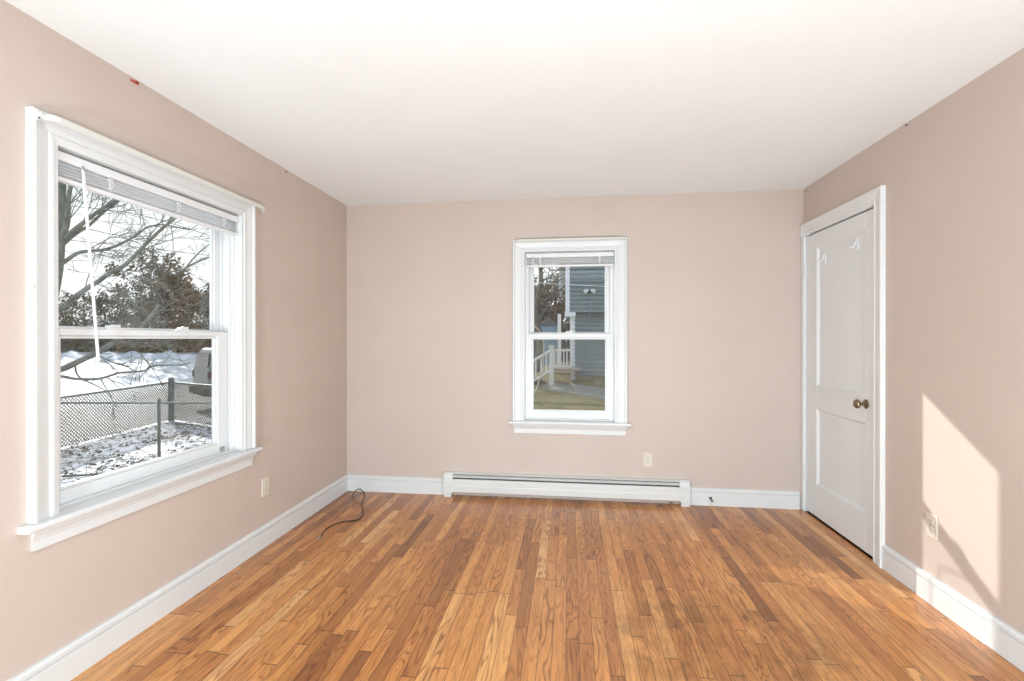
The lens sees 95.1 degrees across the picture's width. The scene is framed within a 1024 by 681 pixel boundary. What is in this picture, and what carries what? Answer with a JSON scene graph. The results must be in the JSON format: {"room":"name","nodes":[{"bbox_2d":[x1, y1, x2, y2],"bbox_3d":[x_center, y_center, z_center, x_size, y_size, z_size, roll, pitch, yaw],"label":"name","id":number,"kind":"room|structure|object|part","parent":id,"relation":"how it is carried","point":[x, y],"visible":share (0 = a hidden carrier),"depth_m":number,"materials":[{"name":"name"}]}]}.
{"room":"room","nodes":[
{"label":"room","id":0,"kind":"room"},
{"bbox_2d":[0,0,346,680],"bbox_3d":[-1.791,0.071,1.623,0.160,2.440,5.160,0,0,7],"label":"wall","id":1,"kind":"structure","parent":0,"point":[52,595],"depth_m":2.16,"materials":[{"name":"paint"}]},
{"bbox_2d":[17,106,262,551],"bbox_3d":[-1.690,-0.038,2.235,0.213,1.569,1.231,0,0,7],"label":"window","id":2,"kind":"structure","parent":1,"relation":"in","point":[55,513],"depth_m":2.00,"materials":[{"name":"paint"}]},
{"bbox_3d":[-1.757,-0.355,2.242,0.031,0.686,0.950,0,0,7],"label":"sash","id":3,"kind":"part","parent":2,"relation":"part of","materials":[{"name":"white plastic"}]},
{"bbox_3d":[-1.711,0.293,2.238,0.038,0.679,0.950,0,0,7],"label":"sash","id":4,"kind":"part","parent":2,"relation":"part of","materials":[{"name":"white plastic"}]},
{"bbox_3d":[-1.728,-0.041,2.239,0.115,1.371,0.983,0,0,7],"label":"frame","id":5,"kind":"part","parent":2,"relation":"part of","materials":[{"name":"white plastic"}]},
{"bbox_2d":[58,151,237,361],"bbox_3d":[-1.653,-0.315,2.232,0.049,0.799,0.969,0,0,7],"label":"mini blind","id":6,"kind":"object","parent":2,"relation":"attached to","point":[66,160],"visible":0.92,"depth_m":2.03,"materials":[{"name":"white plastic"}]},
{"bbox_3d":[-1.660,-0.698,2.232,0.036,0.034,0.969,0,0,7],"label":"head rail","id":7,"kind":"part","parent":6,"relation":"part of","materials":[{"name":"white metal"}]},
{"bbox_3d":[-1.659,-0.613,2.233,0.028,0.016,0.967,0,0,7],"label":"rail","id":8,"kind":"part","parent":6,"relation":"part of","materials":[{"name":"white plastic"}]},
{"bbox_2d":[36,110,264,212],"bbox_3d":[-1.585,-0.798,2.260,0.037,0.034,1.234,0,0,7],"label":"curtain rod","id":9,"kind":"object","parent":2,"relation":"attached to","point":[40,115],"visible":1,"depth_m":1.99,"materials":[{"name":"beige metal"}]},
{"bbox_2d":[7,475,347,680],"bbox_3d":[-1.712,1.223,1.535,0.018,0.136,4.999,0,0,7],"label":"baseboard","id":10,"kind":"structure","parent":1,"relation":"attached to","point":[69,661],"depth_m":2.19,"materials":[{"name":"paint"}]},
{"bbox_2d":[261,476,268,496],"bbox_3d":[-1.546,0.916,2.937,0.010,0.115,0.070,0,0,7],"label":"wall outlet","id":11,"kind":"object","parent":1,"relation":"attached to","point":[265,481],"visible":1,"depth_m":2.93,"materials":[{"name":"beige plastic"}]},
{"bbox_2d":[4,0,1023,205],"bbox_3d":[0.098,-1.198,1.308,3.985,0.100,5.320,0,0,7],"label":"ceiling","id":12,"kind":"structure","parent":0,"point":[366,102],"depth_m":2.05,"materials":[{"name":"paint"}]},
{"bbox_2d":[71,491,1023,680],"bbox_3d":[0.098,1.352,1.315,3.985,0.120,5.320,0,0,7],"label":"floor","id":13,"kind":"structure","parent":0,"point":[419,587],"depth_m":2.28,"materials":[{"name":"brown wood"}]},
{"bbox_2d":[319,488,364,538],"bbox_3d":[-1.194,1.216,3.476,0.200,0.142,0.860,0,0,-4],"label":"coaxial cable","id":14,"kind":"object","parent":13,"relation":"on","point":[359,488],"visible":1,"depth_m":3.39,"materials":[{"name":"brown plastic"}]},
{"bbox_2d":[347,189,802,508],"bbox_3d":[0.411,0.065,3.872,3.665,2.440,0.160,0,0,7],"label":"wall","id":15,"kind":"structure","parent":0,"point":[714,295],"depth_m":3.75,"materials":[{"name":"paint"}]},
{"bbox_2d":[347,474,443,494],"bbox_3d":[-0.988,1.217,3.957,0.868,0.136,0.018,0,0,7],"label":"baseboard","id":16,"kind":"structure","parent":15,"relation":"attached to","point":[367,483],"depth_m":3.95,"materials":[{"name":"paint"}]},
{"bbox_2d":[534,326,543,393],"bbox_3d":[0.128,0.205,4.110,0.374,0.770,0.038,0,0,-34],"label":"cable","id":17,"kind":"object","parent":15,"relation":"attached to","point":[534,326],"visible":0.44,"depth_m":4.20,"materials":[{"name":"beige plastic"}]},
{"bbox_2d":[443,471,690,506],"bbox_3d":[0.409,1.187,3.758,1.954,0.197,0.074,0,0,7],"label":"baseboard heater","id":18,"kind":"object","parent":15,"relation":"attached to","point":[677,490],"visible":1,"depth_m":3.73,"materials":[{"name":"metal"}]},
{"bbox_3d":[0.411,1.179,3.771,1.806,0.173,0.047,0,0,7],"label":"panel","id":19,"kind":"part","parent":18,"relation":"part of","materials":[{"name":"metal"}]},
{"bbox_2d":[509,237,630,435],"bbox_3d":[0.468,-0.031,3.838,0.970,1.573,0.213,0,0,7],"label":"window","id":20,"kind":"structure","parent":15,"relation":"in","point":[612,420],"depth_m":3.81,"materials":[{"name":"paint"}]},
{"bbox_2d":[513,237,625,243],"bbox_3d":[0.452,-0.804,3.738,0.893,0.034,0.037,0,0,7],"label":"curtain rod","id":21,"kind":"object","parent":20,"relation":"attached to","point":[587,238],"visible":1,"depth_m":3.72,"materials":[{"name":"beige metal"}]},
{"bbox_3d":[0.472,-0.034,3.877,0.722,1.375,0.115,0,0,7],"label":"frame","id":22,"kind":"part","parent":20,"relation":"part of","materials":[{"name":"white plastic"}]},
{"bbox_3d":[0.476,-0.358,3.905,0.689,0.671,0.031,0,0,7],"label":"sash","id":23,"kind":"part","parent":20,"relation":"part of","materials":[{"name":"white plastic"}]},
{"bbox_3d":[0.470,0.292,3.861,0.689,0.698,0.038,0,0,7],"label":"sash","id":24,"kind":"part","parent":20,"relation":"part of","materials":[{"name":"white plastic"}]},
{"bbox_2d":[526,252,613,267],"bbox_3d":[0.466,-0.655,3.802,0.708,0.110,0.047,0,0,7],"label":"mini blind","id":25,"kind":"object","parent":20,"relation":"attached to","point":[599,255],"visible":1,"depth_m":3.80,"materials":[{"name":"white plastic"}]},
{"bbox_3d":[0.467,-0.693,3.807,0.708,0.034,0.036,0,0,7],"label":"head rail","id":26,"kind":"part","parent":25,"relation":"part of","materials":[{"name":"white"}]},
{"bbox_3d":[0.468,-0.608,3.806,0.706,0.016,0.028,0,0,7],"label":"rail","id":27,"kind":"part","parent":25,"relation":"part of","materials":[{"name":"white plastic"}]},
{"bbox_2d":[643,452,651,466],"bbox_3d":[1.076,0.946,3.709,0.070,0.115,0.010,0,0,7],"label":"wall outlet","id":28,"kind":"object","parent":15,"relation":"attached to","point":[647,457],"visible":1,"depth_m":3.71,"materials":[{"name":"beige plastic"}]},
{"bbox_2d":[690,487,799,509],"bbox_3d":[1.786,1.218,3.618,0.813,0.136,0.018,0,0,7],"label":"baseboard","id":29,"kind":"structure","parent":15,"relation":"attached to","point":[752,498],"depth_m":3.61,"materials":[{"name":"paint"}]},
{"bbox_2d":[803,48,1023,634],"bbox_3d":[2.006,0.122,1.159,0.160,2.540,5.160,0,0,7],"label":"wall","id":30,"kind":"structure","parent":0,"point":[953,176],"depth_m":2.15,"materials":[{"name":"paint"}]},
{"bbox_2d":[800,185,885,567],"bbox_3d":[2.215,0.205,3.098,0.236,2.165,0.932,0,0,7],"label":"door","id":31,"kind":"structure","parent":30,"relation":"in","point":[843,297],"depth_m":3.02,"materials":[{"name":"paint"}]},
{"bbox_3d":[2.208,0.247,3.548,0.018,2.078,0.040,0,0,7],"label":"casing","id":32,"kind":"part","parent":31,"relation":"part of","materials":[{"name":"paint"}]},
{"bbox_2d":[818,253,825,263],"bbox_3d":[2.182,-0.578,3.304,0.044,0.072,0.040,0,0,7],"label":"coat hook","id":33,"kind":"object","parent":31,"relation":"attached to","point":[823,260],"visible":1,"depth_m":3.30,"materials":[{"name":"paint"}]},
{"bbox_2d":[849,239,858,249],"bbox_3d":[2.136,-0.602,2.934,0.044,0.072,0.040,0,0,7],"label":"coat hook","id":34,"kind":"object","parent":31,"relation":"attached to","point":[855,246],"visible":1,"depth_m":2.93,"materials":[{"name":"paint"}]},
{"bbox_3d":[2.155,-0.602,2.932,0.006,0.072,0.040,0,0,7],"label":"plate","id":35,"kind":"part","parent":34,"relation":"part of","materials":[{"name":"paint"}]},
{"bbox_3d":[2.096,0.382,2.819,0.068,0.057,0.057,0,0,7],"label":"knob","id":36,"kind":"part","parent":31,"relation":"part of","materials":[{"name":"gold metal"}]},
{"bbox_2d":[926,512,937,539],"bbox_3d":[2.060,0.909,2.300,0.010,0.115,0.070,0,0,7],"label":"wall outlet","id":37,"kind":"object","parent":30,"relation":"attached to","point":[931,520],"visible":1,"depth_m":2.29,"materials":[{"name":"beige plastic"}]},
{"bbox_2d":[928,518,932,524],"bbox_3d":[2.058,0.889,2.300,0.004,0.033,0.029,0,0,7],"label":"receptacle","id":38,"kind":"object","parent":37,"relation":"attached to","point":[930,520],"depth_m":2.30,"materials":[{"name":"beige plastic"}]},
{"bbox_2d":[881,545,1023,671],"bbox_3d":[1.849,1.226,0.629,0.022,0.136,4.065,0,0,7],"label":"baseboard","id":39,"kind":"structure","parent":30,"relation":"attached to","point":[1002,638],"depth_m":2.12,"materials":[{"name":"paint"}]},
{"label":"outside","id":40,"kind":"structure","parent":0,"visible":0},
{"bbox_2d":[534,346,604,409],"bbox_3d":[33.806,1.396,55.201,62.500,1.312,109.840,0,0,7],"label":"ground","id":41,"kind":"structure","parent":40,"point":[543,399],"depth_m":11.70,"materials":[{"name":"plant"}]},
{"bbox_2d":[534,277,560,320],"bbox_3d":[0.079,-0.960,26.214,5.348,5.454,5.356,0,0,-25],"label":"tree","id":42,"kind":"object","parent":41,"relation":"on","point":[540,310],"visible":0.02,"depth_m":25.14,"materials":[{"name":"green plant"}]},
{"bbox_2d":[540,317,557,365],"bbox_3d":[1.710,0.029,21.597,1.000,2.180,1.400,0,0,7],"label":"garden shed","id":43,"kind":"object","parent":41,"relation":"on","point":[547,325],"visible":0.48,"depth_m":20.96,"materials":[{"name":"blue"}]},
{"bbox_2d":[534,264,564,371],"bbox_3d":[1.153,-1.779,17.073,3.868,6.075,4.951,0,0,-37],"label":"tree","id":44,"kind":"object","parent":41,"relation":"on","point":[539,290],"visible":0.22,"depth_m":16.80,"materials":[{"name":"brown plant"}]},
{"bbox_2d":[534,267,564,351],"bbox_3d":[1.077,-1.409,27.016,4.743,5.564,5.273,0,0,-15],"label":"tree","id":45,"kind":"object","parent":41,"relation":"on","point":[554,279],"visible":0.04,"depth_m":26.26,"materials":[{"name":"brown plant"}]},
{"bbox_2d":[534,281,568,346],"bbox_3d":[1.768,-1.052,25.622,5.242,4.525,4.650,0,0,7],"label":"tree","id":46,"kind":"object","parent":41,"relation":"on","point":[560,306],"visible":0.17,"depth_m":24.78,"materials":[{"name":"brown plant"}]},
{"bbox_2d":[534,302,569,361],"bbox_3d":[1.223,-0.507,23.758,5.730,3.431,3.437,0,0,-2],"label":"hedge","id":47,"kind":"object","parent":41,"relation":"on","point":[564,343],"visible":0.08,"depth_m":23.77,"materials":[{"name":"green plant"}]},
{"bbox_2d":[534,314,580,384],"bbox_3d":[1.043,0.457,14.582,2.110,2.500,5.027,0,0,7],"label":"deck","id":48,"kind":"object","parent":41,"relation":"on","point":[553,366],"visible":0.64,"depth_m":12.94,"materials":[{"name":"white paint"}]},
{"bbox_3d":[0.422,1.190,12.632,1.563,0.797,0.060,0,0,-29],"label":"stair rail","id":49,"kind":"part","parent":48,"relation":"part of","materials":[{"name":"white paint"}]},
{"bbox_3d":[0.422,0.640,12.630,1.567,0.804,0.070,0,0,-29],"label":"stair rail","id":50,"kind":"part","parent":48,"relation":"part of","materials":[{"name":"white paint"}]},
{"bbox_3d":[1.097,0.698,13.001,0.160,1.128,0.160,0,0,7],"label":"post","id":51,"kind":"part","parent":48,"relation":"part of","materials":[{"name":"white paint"}]},
{"bbox_3d":[1.418,-0.001,14.018,0.100,1.580,0.100,0,0,7],"label":"roof post","id":52,"kind":"part","parent":48,"relation":"part of","materials":[{"name":"white paint"}]},
{"bbox_3d":[1.375,0.264,12.966,0.560,0.060,0.060,0,0,7],"label":"rail","id":53,"kind":"part","parent":48,"relation":"part of","materials":[{"name":"white paint"}]},
{"bbox_3d":[1.375,0.716,12.967,0.560,0.050,0.040,0,0,7],"label":"rail","id":54,"kind":"part","parent":48,"relation":"part of","materials":[{"name":"white paint"}]},
{"bbox_2d":[549,292,569,330],"bbox_3d":[3.224,-1.051,27.614,5.353,6.099,6.103,0,0,7],"label":"tree","id":55,"kind":"object","parent":41,"relation":"on","point":[564,292],"visible":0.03,"depth_m":26.73,"materials":[{"name":"brown plant"}]},
{"bbox_2d":[534,380,604,399],"bbox_3d":[1.598,1.372,12.616,5.917,0.555,0.900,0,0,37],"label":"path","id":56,"kind":"structure","parent":41,"relation":"on","point":[560,387],"depth_m":12.47,"materials":[{"name":"concrete"}]},
{"bbox_2d":[565,263,604,379],"bbox_3d":[5.596,-2.649,16.953,7.818,9.000,8.000,0,0,7],"label":"house","id":57,"kind":"structure","parent":41,"relation":"on","point":[577,303],"depth_m":13.84,"materials":[{"name":"blue plastic"}]},
{"bbox_2d":[559,267,564,296],"bbox_3d":[3.714,-2.357,20.296,3.291,6.800,3.060,0,0,7],"label":"house","id":58,"kind":"structure","parent":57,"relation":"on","point":[560,270],"depth_m":18.98,"materials":[{"name":"beige"}]},
{"bbox_2d":[534,282,604,286],"bbox_3d":[0.490,-1.819,14.085,4.842,0.569,0.987,0,0,25],"label":"wire","id":59,"kind":"object","parent":57,"relation":"attached to","point":[534,282],"visible":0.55,"depth_m":13.36,"materials":[{"name":"white"}]},
{"bbox_3d":[1.725,-0.768,13.900,0.315,0.120,0.410,0,0,7],"label":"soffit trim","id":60,"kind":"part","parent":57,"relation":"part of","materials":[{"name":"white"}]},
{"bbox_2d":[584,289,595,365],"bbox_3d":[2.305,-0.369,13.623,0.317,2.257,0.436,0,0,36],"label":"light","id":61,"kind":"object","parent":57,"relation":"attached to","point":[585,290],"visible":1,"depth_m":13.64,"materials":[{"name":"grey"}]},
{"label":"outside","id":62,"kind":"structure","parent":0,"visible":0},
{"bbox_2d":[72,206,208,235],"bbox_3d":[-17.056,-5.502,20.836,28.818,2.556,4.142,0,0,-27],"label":"overhead wire","id":63,"kind":"object","parent":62,"point":[72,206],"visible":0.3,"depth_m":20.99,"materials":[{"name":"brown"}]},
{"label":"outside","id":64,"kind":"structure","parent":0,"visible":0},
{"bbox_2d":[71,240,208,255],"bbox_3d":[-17.856,-4.669,21.811,29.201,1.614,4.221,0,0,-27],"label":"overhead wire","id":65,"kind":"object","parent":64,"point":[71,240],"visible":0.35,"depth_m":21.99,"materials":[{"name":"brown"}]},
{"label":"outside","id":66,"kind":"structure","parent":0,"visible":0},
{"bbox_2d":[61,351,211,485],"bbox_3d":[-41.863,1.419,54.301,87.500,1.574,130.000,0,0,7],"label":"snow ground","id":67,"kind":"structure","parent":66,"point":[181,373],"depth_m":13.58,"materials":[{"name":"white snow"}]},
{"bbox_2d":[58,288,108,326],"bbox_3d":[-33.893,-1.488,35.638,4.327,5.193,5.117,0,0,7],"label":"tree","id":68,"kind":"object","parent":67,"relation":"on","point":[67,293],"visible":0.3,"depth_m":36.12,"materials":[{"name":"brown plant"}]},
{"bbox_2d":[58,289,120,326],"bbox_3d":[-30.767,-1.464,33.138,5.500,4.549,4.199,0,0,7],"label":"tree","id":69,"kind":"object","parent":67,"relation":"on","point":[75,303],"visible":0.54,"depth_m":33.06,"materials":[{"name":"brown plant"}]},
{"bbox_2d":[59,313,128,352],"bbox_3d":[-28.889,-0.468,31.529,8.053,2.681,3.536,0,0,-2],"label":"hedge","id":70,"kind":"object","parent":67,"relation":"on","point":[86,345],"visible":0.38,"depth_m":30.81,"materials":[{"name":"brown plant"}]},
{"bbox_2d":[71,292,130,326],"bbox_3d":[-33.686,-1.603,37.938,4.825,5.296,4.165,0,0,-43],"label":"tree","id":71,"kind":"object","parent":67,"relation":"on","point":[89,296],"visible":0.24,"depth_m":37.58,"materials":[{"name":"brown plant"}]},
{"bbox_2d":[61,454,160,477],"bbox_3d":[-6.933,2.212,8.033,1.428,0.428,0.910,0,0,7],"label":"fallen branch","id":72,"kind":"object","parent":67,"relation":"on","point":[98,472],"visible":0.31,"depth_m":7.94,"materials":[{"name":"brown wood"}]},
{"bbox_2d":[61,377,173,447],"bbox_3d":[-9.520,1.742,8.938,0.172,1.340,9.316,0,0,-4],"label":"fence","id":73,"kind":"object","parent":67,"relation":"on","point":[170,379],"visible":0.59,"depth_m":11.30,"materials":[{"name":"grey metal"}]},
{"bbox_3d":[-9.660,1.206,11.206,0.042,0.042,4.600,0,0,-4],"label":"rail","id":74,"kind":"part","parent":73,"relation":"part of","materials":[{"name":"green metal"}]},
{"bbox_3d":[-9.829,1.730,13.501,0.168,1.340,0.172,0,0,7],"label":"post","id":75,"kind":"part","parent":73,"relation":"part of","materials":[{"name":"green metal"}]},
{"bbox_2d":[89,288,146,326],"bbox_3d":[-28.794,-1.612,35.140,5.222,4.847,5.779,0,0,7],"label":"tree","id":76,"kind":"object","parent":67,"relation":"on","point":[115,300],"visible":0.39,"depth_m":34.41,"materials":[{"name":"brown plant"}]},
{"bbox_2d":[61,350,196,359],"bbox_3d":[-23.368,0.861,28.501,14.092,0.519,3.885,0,0,0],"label":"snow bank","id":77,"kind":"object","parent":67,"relation":"on","point":[72,354],"visible":0.52,"depth_m":27.76,"materials":[{"name":"white snow"}]},
{"bbox_2d":[58,182,208,428],"bbox_3d":[-5.948,-2.366,7.862,5.020,9.481,3.158,0,0,28],"label":"bare tree","id":78,"kind":"object","parent":67,"relation":"on","point":[65,235],"visible":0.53,"depth_m":7.52,"materials":[{"name":"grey plant"}]},
{"bbox_2d":[61,422,211,482],"bbox_3d":[-7.249,2.292,9.873,5.876,0.084,5.845,0,0,7],"label":"fallen leaves","id":79,"kind":"object","parent":67,"relation":"on","point":[192,424],"visible":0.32,"depth_m":10.06,"materials":[{"name":"brown plant"}]},
{"bbox_2d":[61,398,211,455],"bbox_3d":[-7.087,1.786,9.401,6.664,1.250,0.064,0,0,0],"label":"fence","id":80,"kind":"object","parent":67,"relation":"on","point":[158,402],"visible":0.43,"depth_m":9.38,"materials":[{"name":"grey metal"}]},
{"bbox_3d":[-8.737,1.251,9.400,3.300,0.042,0.042,0,0,0],"label":"rail","id":81,"kind":"part","parent":80,"relation":"part of","materials":[{"name":"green metal"}]},
{"bbox_3d":[-7.087,1.786,9.401,0.063,1.250,0.064,0,0,7],"label":"post","id":82,"kind":"part","parent":80,"relation":"part of","materials":[{"name":"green metal"}]},
{"bbox_3d":[-5.437,1.251,9.400,3.300,0.042,0.042,0,0,0],"label":"rail","id":83,"kind":"part","parent":80,"relation":"part of","materials":[{"name":"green metal"}]},
{"bbox_2d":[106,285,181,324],"bbox_3d":[-31.087,-2.249,39.771,5.093,6.073,5.998,0,0,7],"label":"tree","id":84,"kind":"object","parent":67,"relation":"on","point":[106,285],"visible":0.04,"depth_m":38.14,"materials":[{"name":"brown plant"}]},
{"bbox_2d":[102,248,206,327],"bbox_3d":[-25.807,-3.063,34.616,6.761,7.731,5.232,0,0,7],"label":"tree","id":85,"kind":"object","parent":67,"relation":"on","point":[139,289],"visible":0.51,"depth_m":33.73,"materials":[{"name":"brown plant"}]},
{"bbox_2d":[118,257,197,327],"bbox_3d":[-25.599,-2.747,34.015,4.977,7.101,5.429,0,0,-27],"label":"tree","id":86,"kind":"object","parent":67,"relation":"on","point":[180,276],"visible":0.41,"depth_m":33.52,"materials":[{"name":"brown plant"}]},
{"bbox_2d":[107,308,211,352],"bbox_3d":[-21.950,-0.728,30.972,9.757,3.256,3.492,0,0,0],"label":"hedge","id":87,"kind":"object","parent":67,"relation":"on","point":[195,345],"visible":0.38,"depth_m":30.48,"materials":[{"name":"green plant"}]},
{"bbox_2d":[132,284,208,326],"bbox_3d":[-26.652,-1.777,38.304,7.519,6.626,6.109,0,0,-34],"label":"tree","id":88,"kind":"object","parent":67,"relation":"on","point":[174,284],"visible":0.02,"depth_m":37.65,"materials":[{"name":"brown plant"}]},
{"bbox_2d":[146,239,208,327],"bbox_3d":[-22.949,-3.958,33.845,9.730,9.527,3.833,0,0,25],"label":"bare tree","id":89,"kind":"object","parent":67,"relation":"on","point":[203,247],"visible":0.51,"depth_m":33.05,"materials":[{"name":"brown plant"}]},
{"bbox_2d":[165,278,208,327],"bbox_3d":[-22.302,-1.966,34.474,5.915,5.757,4.941,0,0,7],"label":"tree","id":90,"kind":"object","parent":67,"relation":"on","point":[197,294],"visible":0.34,"depth_m":33.47,"materials":[{"name":"brown plant"}]},
{"bbox_2d":[172,379,211,424],"bbox_3d":[-7.066,1.759,11.967,6.144,1.290,0.066,0,0,29],"label":"fence","id":91,"kind":"object","parent":67,"relation":"on","point":[200,415],"visible":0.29,"depth_m":12.97,"materials":[{"name":"grey metal"}]},
{"bbox_3d":[-9.724,1.755,13.443,0.063,1.290,0.064,0,0,7],"label":"post","id":92,"kind":"part","parent":91,"relation":"part of","materials":[{"name":"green metal"}]},
{"bbox_3d":[-8.395,1.202,12.704,3.040,0.042,0.042,0,0,29],"label":"rail","id":93,"kind":"part","parent":91,"relation":"part of","materials":[{"name":"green metal"}]},
{"bbox_2d":[190,348,211,397],"bbox_3d":[-8.746,1.226,17.154,1.897,1.950,4.823,0,0,43],"label":"van","id":94,"kind":"object","parent":67,"relation":"on","point":[202,371],"visible":0.23,"depth_m":15.35,"materials":[{"name":"grey paint"}]},
{"bbox_2d":[207,372,211,378],"bbox_3d":[-9.645,1.115,14.916,0.120,0.234,0.117,0,0,43],"label":"tail light","id":95,"kind":"object","parent":94,"relation":"attached to","point":[209,374],"depth_m":14.87,"materials":[{"name":"red plastic"}]},
{"bbox_2d":[196,283,208,325],"bbox_3d":[-21.889,-1.721,36.051,4.680,6.140,5.204,0,0,7],"label":"tree","id":96,"kind":"object","parent":67,"relation":"on","point":[206,283],"visible":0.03,"depth_m":35.18,"materials":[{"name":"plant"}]}
]}

